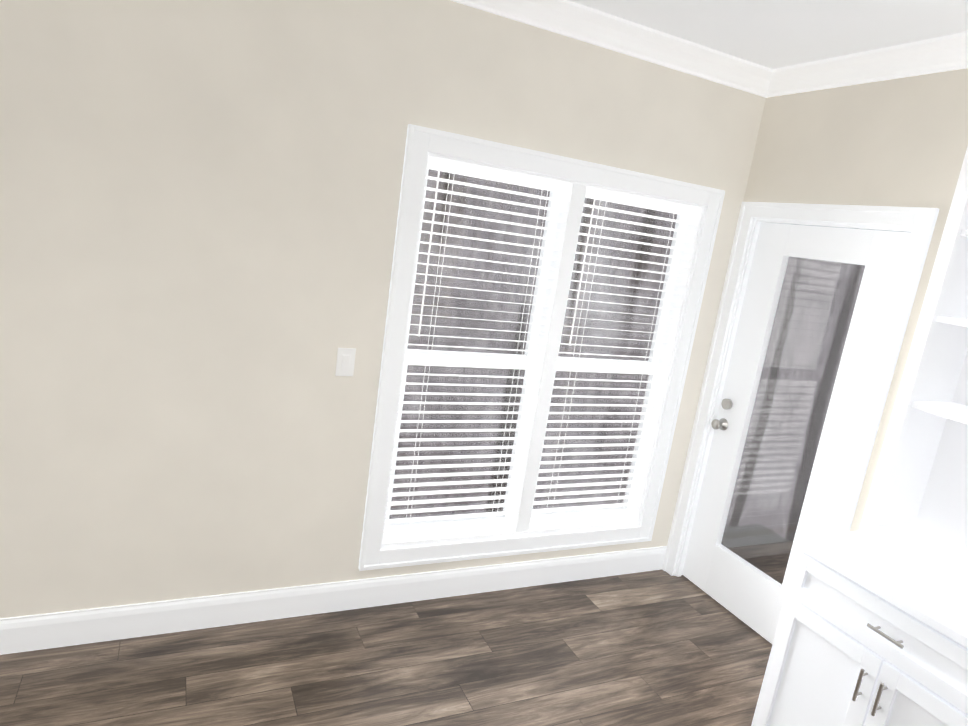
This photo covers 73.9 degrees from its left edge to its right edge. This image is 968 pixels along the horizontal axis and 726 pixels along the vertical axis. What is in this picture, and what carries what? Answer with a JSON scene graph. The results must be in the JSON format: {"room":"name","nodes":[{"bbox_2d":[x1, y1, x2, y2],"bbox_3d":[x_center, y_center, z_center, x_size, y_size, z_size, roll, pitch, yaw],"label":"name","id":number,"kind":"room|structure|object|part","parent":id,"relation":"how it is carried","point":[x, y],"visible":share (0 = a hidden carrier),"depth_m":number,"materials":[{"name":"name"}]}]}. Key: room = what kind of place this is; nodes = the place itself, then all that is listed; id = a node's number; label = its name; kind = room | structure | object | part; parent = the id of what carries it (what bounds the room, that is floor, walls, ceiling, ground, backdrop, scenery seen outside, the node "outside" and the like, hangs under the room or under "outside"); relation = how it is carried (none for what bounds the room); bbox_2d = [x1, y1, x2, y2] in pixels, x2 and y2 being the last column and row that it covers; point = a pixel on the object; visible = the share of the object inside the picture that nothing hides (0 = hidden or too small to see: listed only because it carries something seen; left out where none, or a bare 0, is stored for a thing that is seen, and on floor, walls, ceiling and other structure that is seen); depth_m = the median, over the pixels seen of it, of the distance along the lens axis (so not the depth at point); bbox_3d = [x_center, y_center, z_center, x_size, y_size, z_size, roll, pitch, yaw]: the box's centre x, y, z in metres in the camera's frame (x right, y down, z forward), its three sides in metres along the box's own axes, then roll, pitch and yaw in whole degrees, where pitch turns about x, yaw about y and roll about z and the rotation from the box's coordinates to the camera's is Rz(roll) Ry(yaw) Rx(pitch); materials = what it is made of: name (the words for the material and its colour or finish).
{"room":"living room","nodes":[
{"label":"living room","id":0,"kind":"room"},
{"bbox_2d":[0,0,765,618],"bbox_3d":[-1.450,-0.251,2.279,6.195,2.740,0.120,2,13,-26],"label":"wall","id":1,"kind":"structure","parent":0,"point":[198,210],"depth_m":2.45,"materials":[{"name":"beige paint"}]},
{"bbox_2d":[0,546,666,654],"bbox_3d":[-1.592,1.025,2.490,5.925,0.142,0.016,2,13,-26],"label":"baseboard","id":2,"kind":"structure","parent":1,"relation":"attached to","point":[50,630],"depth_m":2.83,"materials":[{"name":"white wood"}]},
{"bbox_2d":[335,348,355,375],"bbox_3d":[-0.576,-0.003,2.686,0.075,0.120,0.010,2,13,-26],"label":"light switch","id":3,"kind":"object","parent":1,"relation":"attached to","point":[345,362],"visible":1,"depth_m":2.68,"materials":[{"name":"white plastic"}]},
{"bbox_2d":[359,124,724,570],"bbox_3d":[0.298,0.017,3.171,1.690,1.950,0.155,2,13,-26],"label":"window","id":4,"kind":"structure","parent":1,"relation":"in","point":[422,145],"depth_m":3.11,"materials":[{"name":"white wood"}]},
{"bbox_3d":[0.280,0.001,3.211,1.486,1.736,0.062,2,13,-26],"label":"window sash","id":5,"kind":"part","parent":4,"relation":"part of","materials":[{"name":"white wood"}]},
{"bbox_2d":[383,156,700,542],"bbox_3d":[0.308,0.018,3.151,1.478,1.732,0.062,2,13,-26],"label":"window blinds","id":6,"kind":"object","parent":4,"relation":"attached to","point":[470,170],"visible":0.88,"depth_m":3.11,"materials":[{"name":"white plastic"}]},
{"bbox_2d":[451,0,773,97],"bbox_3d":[-1.182,-1.500,1.940,5.865,0.105,0.086,2,13,-26],"label":"crown molding","id":7,"kind":"structure","parent":1,"relation":"attached to","point":[571,19],"depth_m":2.83,"materials":[{"name":"white wood"}]},
{"bbox_2d":[0,540,793,725],"bbox_3d":[2.924,2.643,-1.447,11.040,0.120,11.690,2,13,-26],"label":"floor","id":8,"kind":"structure","parent":0,"point":[661,647],"depth_m":2.66,"materials":[{"name":"wood"}]},
{"bbox_2d":[751,147,967,725],"bbox_3d":[1.738,0.479,1.674,0.686,2.470,1.497,2,13,-26],"label":"built-in cabinet","id":9,"kind":"object","parent":8,"relation":"on","point":[872,628],"visible":1,"depth_m":2.21,"materials":[{"name":"white wood"}]},
{"bbox_2d":[859,147,967,725],"bbox_3d":[1.961,0.088,1.671,0.317,1.499,1.497,2,13,-26],"label":"bookcase","id":10,"kind":"object","parent":9,"relation":"attached to","point":[916,507],"depth_m":2.35,"materials":[{"name":"white wood"}]},
{"bbox_2d":[569,0,967,68],"bbox_3d":[3.326,-0.128,-2.029,11.040,0.120,11.690,2,13,-26],"label":"ceiling","id":11,"kind":"structure","parent":0,"point":[773,34],"depth_m":2.54,"materials":[{"name":"white paint"}]},
{"bbox_2d":[743,68,967,531],"bbox_3d":[3.170,0.982,-0.396,0.120,2.740,9.240,2,13,-26],"label":"wall","id":12,"kind":"structure","parent":0,"point":[900,142],"depth_m":2.73,"materials":[{"name":"beige paint"}]},
{"bbox_2d":[682,222,910,644],"bbox_3d":[1.439,0.346,3.166,0.111,2.011,0.814,2,13,-26],"label":"door leaf","id":13,"kind":"structure","parent":12,"relation":"in","point":[745,592],"depth_m":3.19,"materials":[{"name":"white wood"}]},
{"bbox_3d":[1.275,0.277,3.465,0.071,0.178,0.066,2,13,-26],"label":"exterior door hardware","id":14,"kind":"part","parent":13,"relation":"part of","materials":[{"name":"silver metal"}]},
{"bbox_2d":[662,202,938,576],"bbox_3d":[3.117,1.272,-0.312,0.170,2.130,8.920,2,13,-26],"label":"door frame","id":15,"kind":"structure","parent":12,"relation":"attached to","point":[918,223],"depth_m":2.98,"materials":[{"name":"white wood"}]},
{"bbox_2d":[767,32,967,95],"bbox_3d":[1.985,-1.052,1.996,0.086,0.105,2.610,2,13,-26],"label":"crown molding","id":16,"kind":"structure","parent":12,"relation":"attached to","point":[949,52],"depth_m":2.71,"materials":[{"name":"white wood"}]},
{"label":"outside","id":17,"kind":"structure","parent":0,"visible":0},
{"bbox_2d":[389,169,903,540],"bbox_3d":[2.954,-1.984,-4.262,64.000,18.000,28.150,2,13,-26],"label":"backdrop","id":18,"kind":"structure","parent":17,"point":[821,358],"depth_m":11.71,"materials":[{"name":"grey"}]}
]}

